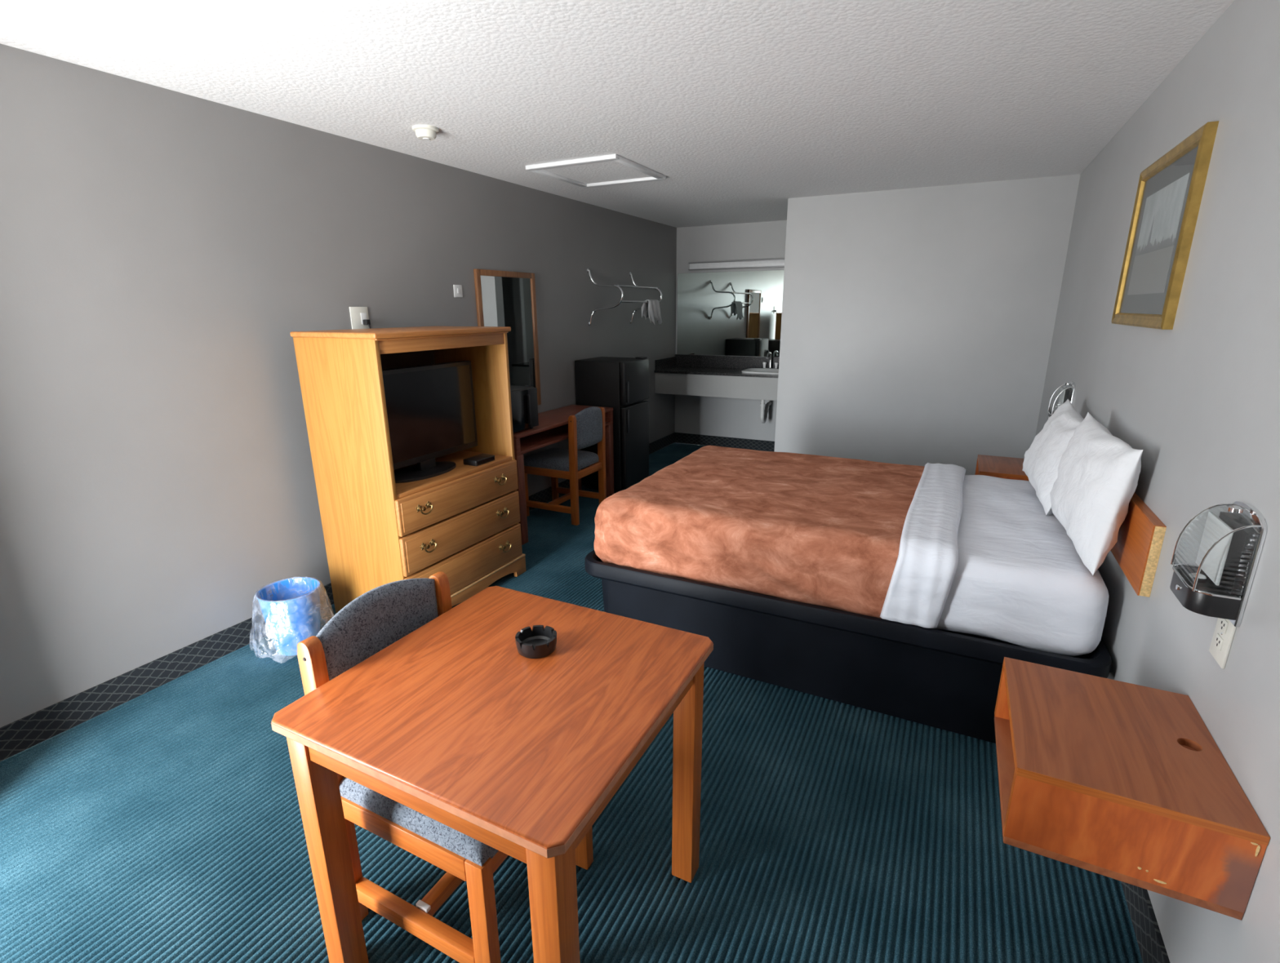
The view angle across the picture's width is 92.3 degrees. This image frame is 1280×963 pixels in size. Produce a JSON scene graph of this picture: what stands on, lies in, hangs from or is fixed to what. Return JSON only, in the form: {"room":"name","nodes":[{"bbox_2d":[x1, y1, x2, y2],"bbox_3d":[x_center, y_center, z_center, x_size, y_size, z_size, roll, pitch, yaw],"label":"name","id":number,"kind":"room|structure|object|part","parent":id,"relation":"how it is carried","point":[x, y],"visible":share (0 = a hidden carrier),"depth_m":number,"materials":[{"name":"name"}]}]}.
{"room":"hotel room","nodes":[
{"label":"hotel room","id":0,"kind":"room"},
{"bbox_2d":[0,44,676,727],"bbox_3d":[-1.278,-0.780,4.127,0.150,2.440,7.510,8,18,26],"label":"wall","id":1,"kind":"structure","parent":0,"point":[162,251],"depth_m":2.66,"materials":[{"name":"grey paint"}]},
{"bbox_2d":[0,432,675,761],"bbox_3d":[-1.200,0.344,4.407,0.010,0.122,7.210,8,18,26],"label":"baseboard","id":2,"kind":"structure","parent":1,"relation":"attached to","point":[23,734],"depth_m":2.61,"materials":[{"name":"carpet"}]},
{"bbox_2d":[349,306,370,329],"bbox_3d":[-1.536,-0.886,3.336,0.055,0.113,0.122,8,18,26],"label":"wall outlet","id":3,"kind":"object","parent":1,"relation":"attached to","point":[359,317],"visible":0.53,"depth_m":3.32,"materials":[{"name":"beige plastic"}]},
{"bbox_2d":[360,312,367,324],"bbox_3d":[-1.526,-0.901,3.400,0.003,0.060,0.038,8,18,26],"label":"receptacle","id":4,"kind":"object","parent":3,"relation":"attached to","point":[363,315],"depth_m":3.39,"materials":[{"name":"white plastic"}]},
{"bbox_2d":[453,284,462,297],"bbox_3d":[-1.185,-1.242,4.011,0.010,0.078,0.075,8,18,26],"label":"light switch","id":5,"kind":"object","parent":1,"relation":"attached to","point":[457,288],"visible":1,"depth_m":4.00,"materials":[{"name":"white plastic"}]},
{"bbox_2d":[473,269,541,405],"bbox_3d":[-0.953,-1.020,4.526,0.026,1.000,0.655,8,18,26],"label":"wall mirror","id":6,"kind":"object","parent":1,"relation":"attached to","point":[508,299],"visible":0.7,"depth_m":4.55,"materials":[{"name":"brown wood"}]},
{"bbox_3d":[-1.092,-0.944,4.262,0.026,1.000,0.040,8,18,26],"label":"frame","id":7,"kind":"part","parent":6,"relation":"part of","materials":[{"name":"brown wood"}]},
{"bbox_3d":[-0.956,-1.482,4.396,0.026,0.040,0.575,8,18,26],"label":"frame","id":8,"kind":"part","parent":6,"relation":"part of","materials":[{"name":"brown wood"}]},
{"bbox_2d":[480,275,536,387],"bbox_3d":[-0.956,-1.020,4.527,0.012,0.920,0.575,8,18,26],"label":"mirror glass","id":9,"kind":"object","parent":6,"relation":"on","point":[509,301],"depth_m":4.56,"materials":[{"name":"silver mirror"}]},
{"bbox_3d":[-0.815,-1.095,4.790,0.026,1.000,0.040,8,18,26],"label":"frame","id":10,"kind":"part","parent":6,"relation":"part of","materials":[{"name":"brown wood"}]},
{"bbox_2d":[586,267,662,325],"bbox_3d":[-0.121,-1.699,5.681,0.344,0.490,0.830,8,18,26],"label":"coat rack","id":11,"kind":"object","parent":1,"relation":"attached to","point":[635,286],"visible":0.93,"depth_m":5.43,"materials":[{"name":"silver metal"}]},
{"bbox_3d":[-0.012,-1.774,5.613,0.019,0.018,0.790,8,18,26],"label":"hanging rail","id":12,"kind":"part","parent":11,"relation":"part of","materials":[{"name":"silver metal"}]},
{"bbox_3d":[0.011,-1.646,5.638,0.019,0.018,0.790,8,18,26],"label":"hanging rail","id":13,"kind":"part","parent":11,"relation":"part of","materials":[{"name":"silver metal"}]},
{"bbox_2d":[641,299,662,324],"bbox_3d":[0.113,-1.611,5.858,0.109,0.233,0.263,8,18,26],"label":"hand towel","id":14,"kind":"object","parent":11,"relation":"hanging from","point":[651,309],"visible":0.99,"depth_m":5.81,"materials":[{"name":"white fabric"}]},
{"bbox_2d":[0,442,1142,962],"bbox_3d":[0.384,0.616,3.651,3.560,0.010,7.210,8,18,26],"label":"floor","id":15,"kind":"structure","parent":0,"point":[164,825],"depth_m":1.87,"materials":[{"name":"teal carpet"}]},
{"bbox_2d":[249,576,334,657],"bbox_3d":[-1.682,0.656,2.973,0.391,0.308,0.393,8,18,26],"label":"waste bin","id":16,"kind":"object","parent":15,"relation":"on","point":[291,609],"visible":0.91,"depth_m":2.91,"materials":[{"name":"blue plastic"}]},
{"bbox_2d":[289,326,525,613],"bbox_3d":[-1.172,-0.070,3.368,0.595,1.485,0.937,8,18,26],"label":"armoire","id":17,"kind":"object","parent":15,"relation":"on","point":[462,523],"visible":0.9,"depth_m":3.08,"materials":[{"name":"yellow wood"}]},
{"bbox_3d":[-1.391,0.047,3.002,0.550,1.460,0.022,8,18,26],"label":"panel","id":18,"kind":"part","parent":17,"relation":"part of","materials":[{"name":"yellow wood"}]},
{"bbox_3d":[-1.434,-0.117,3.493,0.008,1.410,0.861,8,18,26],"label":"panel","id":19,"kind":"part","parent":17,"relation":"part of","materials":[{"name":"brown wood"}]},
{"bbox_3d":[-1.051,0.133,3.016,0.024,0.058,0.101,8,18,26],"label":"handle","id":20,"kind":"part","parent":17,"relation":"part of","materials":[{"name":"gold metal"}]},
{"bbox_3d":[-1.050,0.325,3.070,0.024,0.058,0.101,8,18,26],"label":"handle","id":21,"kind":"part","parent":17,"relation":"part of","materials":[{"name":"gold metal"}]},
{"bbox_2d":[382,360,477,483],"bbox_3d":[-1.141,-0.326,3.242,0.240,0.556,0.768,8,18,26],"label":"television","id":22,"kind":"object","parent":17,"relation":"on","point":[431,408],"visible":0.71,"depth_m":3.25,"materials":[{"name":"black plastic"}]},
{"bbox_3d":[-0.951,-0.727,3.064,0.024,0.008,0.905,8,18,26],"label":"crown moulding","id":23,"kind":"part","parent":17,"relation":"part of","materials":[{"name":"brown wood"}]},
{"bbox_3d":[-0.965,-0.700,3.079,0.024,0.068,0.861,8,18,26],"label":"rail","id":24,"kind":"part","parent":17,"relation":"part of","materials":[{"name":"brown wood"}]},
{"bbox_2d":[394,450,511,498],"bbox_3d":[-1.189,-0.064,3.379,0.540,0.022,0.861,8,18,26],"label":"shelf","id":25,"kind":"object","parent":17,"relation":"attached to","point":[462,473],"depth_m":3.31,"materials":[{"name":"brown wood"}]},
{"bbox_3d":[-0.947,0.067,3.289,0.038,0.182,0.897,8,18,26],"label":"drawer","id":26,"kind":"part","parent":17,"relation":"part of","materials":[{"name":"brown wood"}]},
{"bbox_3d":[-0.930,0.069,3.280,0.005,0.146,0.861,8,18,26],"label":"drawer panel","id":27,"kind":"part","parent":17,"relation":"part of","materials":[{"name":"brown wood"}]},
{"bbox_3d":[-0.946,0.258,3.343,0.038,0.197,0.897,8,18,26],"label":"drawer","id":28,"kind":"part","parent":17,"relation":"part of","materials":[{"name":"brown wood"}]},
{"bbox_3d":[-0.928,0.261,3.334,0.005,0.161,0.861,8,18,26],"label":"drawer panel","id":29,"kind":"part","parent":17,"relation":"part of","materials":[{"name":"brown wood"}]},
{"bbox_3d":[-0.945,0.462,3.400,0.038,0.205,0.897,8,18,26],"label":"drawer","id":30,"kind":"part","parent":17,"relation":"part of","materials":[{"name":"brown wood"}]},
{"bbox_3d":[-0.927,0.464,3.392,0.005,0.169,0.861,8,18,26],"label":"drawer panel","id":31,"kind":"part","parent":17,"relation":"part of","materials":[{"name":"brown wood"}]},
{"bbox_3d":[-0.993,-0.169,3.760,0.550,1.460,0.022,8,18,26],"label":"panel","id":32,"kind":"part","parent":17,"relation":"part of","materials":[{"name":"yellow wood"}]},
{"bbox_2d":[462,453,494,466],"bbox_3d":[-0.910,-0.123,3.486,0.097,0.031,0.160,8,18,26],"label":"box","id":33,"kind":"object","parent":17,"relation":"on","point":[481,459],"visible":1,"depth_m":3.45,"materials":[{"name":"black plastic"}]},
{"bbox_3d":[-0.868,-0.117,3.466,0.003,0.021,0.140,8,18,26],"label":"panel","id":34,"kind":"part","parent":33,"relation":"part of","materials":[{"name":"black plastic"}]},
{"bbox_3d":[-0.934,0.569,3.425,0.028,0.011,0.937,8,18,26],"label":"plinth moulding","id":35,"kind":"part","parent":17,"relation":"part of","materials":[{"name":"brown wood"}]},
{"bbox_3d":[-0.791,-0.008,3.509,0.024,0.058,0.101,8,18,26],"label":"handle","id":36,"kind":"part","parent":17,"relation":"part of","materials":[{"name":"gold metal"}]},
{"bbox_3d":[-0.790,0.184,3.563,0.024,0.058,0.101,8,18,26],"label":"handle","id":37,"kind":"part","parent":17,"relation":"part of","materials":[{"name":"gold metal"}]},
{"bbox_3d":[-0.789,0.387,3.620,0.024,0.058,0.101,8,18,26],"label":"handle","id":38,"kind":"part","parent":17,"relation":"part of","materials":[{"name":"gold metal"}]},
{"bbox_2d":[297,571,593,962],"bbox_3d":[-0.486,0.735,1.637,0.548,0.868,0.454,8,18,26],"label":"chair","id":39,"kind":"object","parent":15,"relation":"on","point":[384,615],"visible":0.51,"depth_m":1.50,"materials":[{"name":"brown wood"}]},
{"bbox_3d":[-0.774,0.774,1.559,0.056,0.838,0.036,8,18,26],"label":"leg","id":40,"kind":"part","parent":39,"relation":"part of","materials":[{"name":"brown wood"}]},
{"bbox_3d":[-0.701,0.430,1.663,0.070,0.293,0.378,8,18,26],"label":"backrest","id":41,"kind":"part","parent":39,"relation":"part of","materials":[{"name":"grey fabric"}]},
{"bbox_3d":[-0.564,0.835,1.465,0.414,0.060,0.036,8,18,26],"label":"rail","id":42,"kind":"part","parent":39,"relation":"part of","materials":[{"name":"brown wood"}]},
{"bbox_3d":[-0.456,0.729,1.619,0.472,0.085,0.438,8,18,26],"label":"seat","id":43,"kind":"part","parent":39,"relation":"part of","materials":[{"name":"grey fabric"}]},
{"bbox_3d":[-0.587,0.673,1.914,0.056,0.838,0.036,8,18,26],"label":"leg","id":44,"kind":"part","parent":39,"relation":"part of","materials":[{"name":"brown wood"}]},
{"bbox_3d":[-0.356,1.033,1.413,0.050,0.415,0.036,8,18,26],"label":"leg","id":45,"kind":"part","parent":39,"relation":"part of","materials":[{"name":"brown wood"}]},
{"bbox_3d":[-0.266,0.823,1.546,0.025,0.055,0.378,8,18,26],"label":"rail","id":46,"kind":"part","parent":39,"relation":"part of","materials":[{"name":"brown wood"}]},
{"bbox_3d":[-0.169,0.931,1.768,0.050,0.415,0.036,8,18,26],"label":"leg","id":47,"kind":"part","parent":39,"relation":"part of","materials":[{"name":"brown wood"}]},
{"bbox_2d":[271,586,713,962],"bbox_3d":[-0.298,0.817,1.564,0.749,0.747,0.737,8,18,26],"label":"square table","id":48,"kind":"object","parent":15,"relation":"on","point":[516,754],"visible":1,"depth_m":1.35,"materials":[{"name":"brown wood"}]},
{"bbox_3d":[-0.725,0.870,1.438,0.062,0.719,0.062,8,18,26],"label":"leg","id":49,"kind":"part","parent":48,"relation":"part of","materials":[{"name":"brown wood"}]},
{"bbox_2d":[515,625,556,658],"bbox_3d":[-0.263,0.408,1.563,0.104,0.040,0.104,8,18,26],"label":"ashtray","id":50,"kind":"object","parent":48,"relation":"on","point":[540,642],"visible":1,"depth_m":1.56,"materials":[{"name":"black plastic"}]},
{"bbox_3d":[-0.153,0.945,1.159,0.062,0.719,0.062,8,18,26],"label":"leg","id":51,"kind":"part","parent":48,"relation":"part of","materials":[{"name":"brown wood"}]},
{"bbox_3d":[0.131,0.791,1.698,0.062,0.719,0.062,8,18,26],"label":"leg","id":52,"kind":"part","parent":48,"relation":"part of","materials":[{"name":"brown wood"}]},
{"bbox_2d":[513,404,613,545],"bbox_3d":[-0.701,-0.114,4.818,0.410,0.775,1.310,8,18,26],"label":"writing desk","id":53,"kind":"object","parent":15,"relation":"on","point":[553,427],"visible":0.37,"depth_m":4.59,"materials":[{"name":"brown wood"}]},
{"bbox_3d":[-0.834,0.125,4.234,0.070,0.635,0.070,8,18,26],"label":"leg","id":54,"kind":"part","parent":53,"relation":"part of","materials":[{"name":"brown wood"}]},
{"bbox_2d":[510,385,538,432],"bbox_3d":[-0.945,-0.482,4.168,0.365,0.290,0.415,8,18,26],"label":"microwave oven","id":55,"kind":"object","parent":53,"relation":"on","point":[524,404],"visible":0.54,"depth_m":4.14,"materials":[{"name":"black plastic"}]},
{"bbox_3d":[-0.829,-0.458,4.056,0.018,0.266,0.305,8,18,26],"label":"door","id":56,"kind":"part","parent":55,"relation":"part of","materials":[{"name":"black glass"}]},
{"bbox_3d":[-0.752,-0.488,4.165,0.018,0.200,0.017,8,18,26],"label":"door handle","id":57,"kind":"part","parent":55,"relation":"part of","materials":[{"name":"black plastic"}]},
{"bbox_3d":[-0.737,-0.508,4.233,0.016,0.266,0.097,8,18,26],"label":"control panel","id":58,"kind":"part","parent":55,"relation":"part of","materials":[{"name":"black plastic"}]},
{"bbox_2d":[520,422,609,454],"bbox_3d":[-0.707,-0.362,4.750,0.400,0.020,1.230,8,18,26],"label":"shelf","id":59,"kind":"object","parent":53,"relation":"attached to","point":[536,441],"depth_m":4.56,"materials":[{"name":"brown wood"}]},
{"bbox_3d":[-0.573,-0.219,5.443,0.070,0.635,0.070,8,18,26],"label":"leg","id":60,"kind":"part","parent":53,"relation":"part of","materials":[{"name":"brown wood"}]},
{"bbox_3d":[-0.274,-0.179,5.297,0.070,0.635,0.070,8,18,26],"label":"leg","id":61,"kind":"part","parent":53,"relation":"part of","materials":[{"name":"brown wood"}]},
{"bbox_2d":[523,406,606,525],"bbox_3d":[-0.593,-0.167,4.833,0.548,0.868,0.454,8,18,26],"label":"chair","id":62,"kind":"object","parent":15,"relation":"on","point":[586,428],"visible":0.94,"depth_m":4.69,"materials":[{"name":"brown wood"}]},
{"bbox_3d":[-0.907,0.072,4.826,0.050,0.415,0.036,8,18,26],"label":"leg","id":63,"kind":"part","parent":62,"relation":"part of","materials":[{"name":"brown wood"}]},
{"bbox_3d":[-0.701,-0.071,4.676,0.414,0.060,0.036,8,18,26],"label":"rail","id":64,"kind":"part","parent":62,"relation":"part of","materials":[{"name":"brown wood"}]},
{"bbox_3d":[-0.720,-0.029,5.181,0.050,0.415,0.036,8,18,26],"label":"leg","id":65,"kind":"part","parent":62,"relation":"part of","materials":[{"name":"brown wood"}]},
{"bbox_3d":[-0.623,-0.181,4.845,0.472,0.085,0.438,8,18,26],"label":"seat","id":66,"kind":"part","parent":62,"relation":"part of","materials":[{"name":"grey fabric"}]},
{"bbox_3d":[-0.492,-0.076,4.565,0.056,0.838,0.036,8,18,26],"label":"leg","id":67,"kind":"part","parent":62,"relation":"part of","materials":[{"name":"brown wood"}]},
{"bbox_3d":[-0.381,-0.416,4.651,0.070,0.293,0.378,8,18,26],"label":"backrest","id":68,"kind":"part","parent":62,"relation":"part of","materials":[{"name":"grey fabric"}]},
{"bbox_3d":[-0.398,-0.083,4.755,0.025,0.055,0.378,8,18,26],"label":"rail","id":69,"kind":"part","parent":62,"relation":"part of","materials":[{"name":"brown wood"}]},
{"bbox_3d":[-0.305,-0.178,4.920,0.056,0.838,0.036,8,18,26],"label":"leg","id":70,"kind":"part","parent":62,"relation":"part of","materials":[{"name":"brown wood"}]},
{"bbox_2d":[574,356,648,492],"bbox_3d":[-0.231,-0.526,5.552,0.513,1.164,0.465,8,18,26],"label":"mini fridge","id":71,"kind":"object","parent":15,"relation":"on","point":[620,384],"visible":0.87,"depth_m":5.33,"materials":[{"name":"black plastic"}]},
{"bbox_3d":[-0.099,-0.751,5.194,0.018,0.180,0.020,8,18,26],"label":"handle","id":72,"kind":"part","parent":71,"relation":"part of","materials":[{"name":"black plastic"}]},
{"bbox_3d":[-0.097,-0.515,5.260,0.018,0.200,0.020,8,18,26],"label":"handle","id":73,"kind":"part","parent":71,"relation":"part of","materials":[{"name":"black plastic"}]},
{"bbox_3d":[-0.044,-0.872,5.354,0.052,0.365,0.465,8,18,26],"label":"door","id":74,"kind":"part","parent":71,"relation":"part of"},
{"bbox_3d":[-0.040,-0.336,5.506,0.052,0.720,0.465,8,18,26],"label":"door","id":75,"kind":"part","parent":71,"relation":"part of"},
{"bbox_2d":[584,445,1111,743],"bbox_3d":[0.975,0.365,3.129,2.078,0.751,1.530,8,18,26],"label":"bed","id":76,"kind":"object","parent":15,"relation":"on","point":[901,591],"visible":0.98,"depth_m":2.51,"materials":[{"name":"orange fabric"}]},
{"bbox_2d":[593,445,924,625],"bbox_3d":[0.710,0.144,3.200,1.445,0.331,1.478,8,18,26],"label":"blanket","id":77,"kind":"object","parent":76,"relation":"on","point":[844,536],"depth_m":2.67,"materials":[{"name":"orange fabric"}]},
{"bbox_3d":[0.991,0.200,3.071,1.979,0.323,1.413,8,18,26],"label":"mattress","id":78,"kind":"part","parent":76,"relation":"part of","materials":[{"name":"white fabric"}]},
{"bbox_2d":[1022,399,1084,515],"bbox_3d":[1.932,-0.130,2.845,0.221,0.433,0.644,8,18,26],"label":"pillow","id":79,"kind":"object","parent":76,"relation":"on","point":[1042,460],"visible":0.69,"depth_m":2.78,"materials":[{"name":"white fabric"}]},
{"bbox_2d":[1049,412,1142,575],"bbox_3d":[1.659,0.016,2.267,0.173,0.450,0.689,6,17,22],"label":"pillow","id":80,"kind":"object","parent":76,"relation":"on","point":[1092,491],"visible":1,"depth_m":2.08,"materials":[{"name":"white fabric"}]},
{"bbox_2d":[0,0,1234,227],"bbox_3d":[0.369,-1.808,2.967,3.860,0.150,7.510,8,18,26],"label":"ceiling","id":81,"kind":"structure","parent":0,"point":[744,108],"depth_m":2.35,"materials":[{"name":"white paint"}]},
{"bbox_2d":[412,124,439,140],"bbox_3d":[-1.055,-1.714,3.032,0.124,0.051,0.124,8,18,26],"label":"smoke detector","id":82,"kind":"object","parent":81,"relation":"attached to","point":[424,132],"visible":1,"depth_m":3.00,"materials":[{"name":"beige plastic"}]},
{"bbox_3d":[-1.055,-1.731,3.027,0.124,0.016,0.124,8,18,26],"label":"mounting plate","id":83,"kind":"part","parent":82,"relation":"part of","materials":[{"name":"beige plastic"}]},
{"bbox_2d":[525,154,666,188],"bbox_3d":[-0.269,-2.005,3.995,0.645,0.024,0.705,8,18,26],"label":"ceiling hatch","id":84,"kind":"object","parent":81,"relation":"attached to","point":[611,169],"visible":1,"depth_m":3.97,"materials":[{"name":"white paint"}]},
{"bbox_3d":[-0.269,-2.013,3.993,0.565,0.006,0.625,8,18,26],"label":"hatch panel","id":85,"kind":"part","parent":84,"relation":"part of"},
{"bbox_2d":[675,220,786,441],"bbox_3d":[2.038,-1.464,6.476,3.560,2.440,0.150,8,18,26],"label":"wall","id":86,"kind":"structure","parent":0,"point":[737,418],"depth_m":6.88,"materials":[{"name":"grey paint"}]},
{"bbox_2d":[653,354,779,400],"bbox_3d":[1.176,-1.120,6.602,1.990,0.390,0.579,8,18,26],"label":"countertop","id":87,"kind":"structure","parent":86,"relation":"attached to","point":[704,375],"depth_m":6.66,"materials":[{"name":"stone"}]},
{"bbox_2d":[741,368,778,374],"bbox_3d":[1.344,-1.095,6.515,0.504,0.168,0.394,8,18,26],"label":"sink","id":88,"kind":"object","parent":87,"relation":"in","point":[752,371],"visible":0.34,"depth_m":6.61,"materials":[{"name":"white ceramic"}]},
{"bbox_2d":[760,400,771,423],"bbox_3d":[1.379,-0.851,6.720,0.056,0.414,0.328,8,18,26],"label":"trap","id":89,"kind":"object","parent":88,"relation":"attached to","point":[763,415],"visible":0.9,"depth_m":6.65,"materials":[{"name":"white plastic"}]},
{"bbox_2d":[762,351,778,368],"bbox_3d":[1.388,-1.292,6.620,0.174,0.198,0.178,8,18,26],"label":"faucet","id":90,"kind":"object","parent":87,"relation":"on","point":[769,353],"visible":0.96,"depth_m":6.66,"materials":[{"name":"silver metal"}]},
{"bbox_3d":[1.387,-1.301,6.615,0.026,0.178,0.171,8,18,26],"label":"spout","id":91,"kind":"part","parent":90,"relation":"part of","materials":[{"name":"silver metal"}]},
{"bbox_2d":[675,432,774,451],"bbox_3d":[1.321,-0.420,7.059,1.997,0.122,0.010,8,18,26],"label":"baseboard","id":92,"kind":"structure","parent":86,"relation":"attached to","point":[688,438],"depth_m":7.21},
{"bbox_2d":[675,354,779,368],"bbox_3d":[1.302,-1.312,6.807,1.990,0.135,0.019,8,18,26],"label":"backsplash","id":93,"kind":"structure","parent":86,"relation":"attached to","point":[682,360],"depth_m":6.97,"materials":[{"name":"stone"}]},
{"bbox_2d":[676,270,784,357],"bbox_3d":[1.305,-1.812,6.670,1.957,0.899,0.008,8,18,26],"label":"vanity mirror","id":94,"kind":"object","parent":86,"relation":"attached to","point":[720,313],"visible":0.64,"depth_m":6.81,"materials":[{"name":"silver mirror"}]},
{"bbox_2d":[688,258,784,271],"bbox_3d":[1.282,-2.301,6.504,1.635,0.080,0.075,8,18,26],"label":"vanity light","id":95,"kind":"object","parent":86,"relation":"attached to","point":[778,263],"visible":0.58,"depth_m":6.59,"materials":[{"name":"white paint"}]},
{"bbox_2d":[773,173,1080,475],"bbox_3d":[2.139,-1.047,4.997,1.993,2.440,0.120,8,18,26],"label":"wall partition","id":96,"kind":"structure","parent":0,"point":[917,324],"depth_m":4.84,"materials":[{"name":"grey paint"}]},
{"bbox_2d":[1035,0,1279,962],"bbox_3d":[2.032,-0.344,2.510,0.150,2.440,7.510,8,18,26],"label":"wall","id":97,"kind":"structure","parent":0,"point":[1200,397],"depth_m":1.65,"materials":[{"name":"grey paint"}]},
{"bbox_2d":[974,454,1028,480],"bbox_3d":[2.249,0.001,3.691,0.408,0.195,0.466,8,18,26],"label":"nightstand","id":98,"kind":"object","parent":97,"relation":"attached to","point":[1006,468],"visible":0.3,"depth_m":3.64,"materials":[{"name":"brown wood"}]},
{"bbox_3d":[2.351,-0.053,3.883,0.407,0.158,0.018,8,18,26],"label":"panel","id":99,"kind":"part","parent":98,"relation":"part of","materials":[{"name":"brown wood"}]},
{"bbox_3d":[2.149,0.056,3.499,0.407,0.158,0.018,8,18,26],"label":"panel","id":100,"kind":"part","parent":98,"relation":"part of","materials":[{"name":"brown wood"}]},
{"bbox_2d":[1047,382,1075,420],"bbox_3d":[2.396,-0.447,3.507,0.093,0.245,0.176,8,18,26],"label":"wall sconce","id":101,"kind":"object","parent":97,"relation":"attached to","point":[1068,393],"visible":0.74,"depth_m":3.46,"materials":[{"name":"silver metal"}]},
{"bbox_2d":[994,657,1270,919],"bbox_3d":[1.061,0.651,1.414,0.392,0.195,0.468,8,18,26],"label":"nightstand","id":102,"kind":"object","parent":97,"relation":"attached to","point":[1125,782],"visible":1,"depth_m":1.26,"materials":[{"name":"brown wood"}]},
{"bbox_3d":[1.163,0.597,1.607,0.390,0.158,0.018,8,18,26],"label":"panel","id":103,"kind":"part","parent":102,"relation":"part of","materials":[{"name":"brown wood"}]},
{"bbox_3d":[0.960,0.707,1.222,0.390,0.158,0.018,8,18,26],"label":"panel","id":104,"kind":"part","parent":102,"relation":"part of","materials":[{"name":"brown wood"}]},
{"bbox_3d":[1.061,0.566,1.391,0.390,0.018,0.467,8,18,26],"label":"panel","id":105,"kind":"part","parent":102,"relation":"part of","materials":[{"name":"brown wood"}]},
{"bbox_3d":[1.230,0.673,1.332,0.012,0.159,0.431,8,18,26],"label":"panel","id":106,"kind":"part","parent":102,"relation":"part of","materials":[{"name":"brown wood"}]},
{"bbox_2d":[1110,492,1166,597],"bbox_3d":[1.896,0.035,2.541,0.030,0.225,1.664,8,18,26],"label":"headboard","id":107,"kind":"object","parent":97,"relation":"attached to","point":[1140,536],"visible":0.43,"depth_m":1.91,"materials":[{"name":"brown wood"}]},
{"bbox_2d":[1120,881,1169,962],"bbox_3d":[1.671,0.922,2.298,0.010,0.122,5.900,8,18,26],"label":"baseboard","id":108,"kind":"structure","parent":97,"relation":"attached to","point":[1150,942],"depth_m":1.55,"materials":[{"name":"carpet"}]},
{"bbox_2d":[1111,120,1218,329],"bbox_3d":[1.860,-0.867,2.223,0.030,0.593,0.785,8,18,26],"label":"framed picture","id":109,"kind":"object","parent":97,"relation":"attached to","point":[1170,191],"visible":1,"depth_m":2.12,"materials":[{"name":"gold glass"}]},
{"bbox_3d":[2.027,-0.958,2.540,0.030,0.593,0.045,8,18,26],"label":"frame","id":110,"kind":"part","parent":109,"relation":"part of","materials":[{"name":"gold metal"}]},
{"bbox_3d":[1.861,-0.604,2.297,0.030,0.045,0.785,8,18,26],"label":"frame","id":111,"kind":"part","parent":109,"relation":"part of","materials":[{"name":"gold metal"}]},
{"bbox_2d":[1127,173,1189,295],"bbox_3d":[1.860,-0.867,2.223,0.002,0.363,0.525,8,18,26],"label":"print","id":112,"kind":"object","parent":109,"relation":"attached to","point":[1163,208],"depth_m":2.18},
{"bbox_3d":[1.858,-1.131,2.148,0.030,0.045,0.785,8,18,26],"label":"frame","id":113,"kind":"part","parent":109,"relation":"part of","materials":[{"name":"gold metal"}]},
{"bbox_3d":[1.693,-0.777,1.906,0.030,0.593,0.045,8,18,26],"label":"frame","id":114,"kind":"part","parent":109,"relation":"part of","materials":[{"name":"gold metal"}]},
{"bbox_2d":[1169,501,1266,627],"bbox_3d":[1.270,0.165,1.366,0.093,0.245,0.176,8,18,26],"label":"wall sconce","id":115,"kind":"object","parent":97,"relation":"attached to","point":[1215,588],"visible":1,"depth_m":1.32,"materials":[{"name":"silver metal"}]},
{"bbox_3d":[1.231,0.242,1.408,0.004,0.014,0.014,8,18,26],"label":"switch knob","id":116,"kind":"part","parent":115,"relation":"part of","materials":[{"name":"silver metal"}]},
{"bbox_2d":[1187,573,1207,582],"bbox_3d":[1.258,0.216,1.387,0.032,0.014,0.032,8,18,26],"label":"socket","id":117,"kind":"object","parent":115,"relation":"attached to","point":[1202,578],"depth_m":1.38,"materials":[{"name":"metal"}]},
{"bbox_3d":[1.265,0.222,1.385,0.082,0.006,0.176,8,18,26],"label":"chrome trim","id":118,"kind":"part","parent":115,"relation":"part of","materials":[{"name":"silver metal"}]},
{"bbox_3d":[1.268,0.145,1.361,0.076,0.160,0.162,8,18,26],"label":"lamp shade","id":119,"kind":"part","parent":115,"relation":"part of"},
{"bbox_2d":[1208,617,1236,669],"bbox_3d":[1.293,0.339,1.365,0.009,0.128,0.082,8,18,26],"label":"wall plate","id":120,"kind":"object","parent":97,"relation":"attached to","point":[1224,630],"visible":0.85,"depth_m":1.36,"materials":[{"name":"beige plastic"}]},
{"bbox_2d":[1213,633,1223,651],"bbox_3d":[1.291,0.358,1.372,0.003,0.028,0.034,8,18,26],"label":"receptacle","id":121,"kind":"object","parent":120,"relation":"attached to","point":[1219,637],"depth_m":1.37,"materials":[{"name":"beige plastic"}]},
{"bbox_2d":[1218,618,1228,634],"bbox_3d":[1.291,0.318,1.360,0.003,0.028,0.034,8,18,26],"label":"receptacle","id":122,"kind":"object","parent":120,"relation":"attached to","point":[1223,623],"depth_m":1.36,"materials":[{"name":"beige plastic"}]}
]}

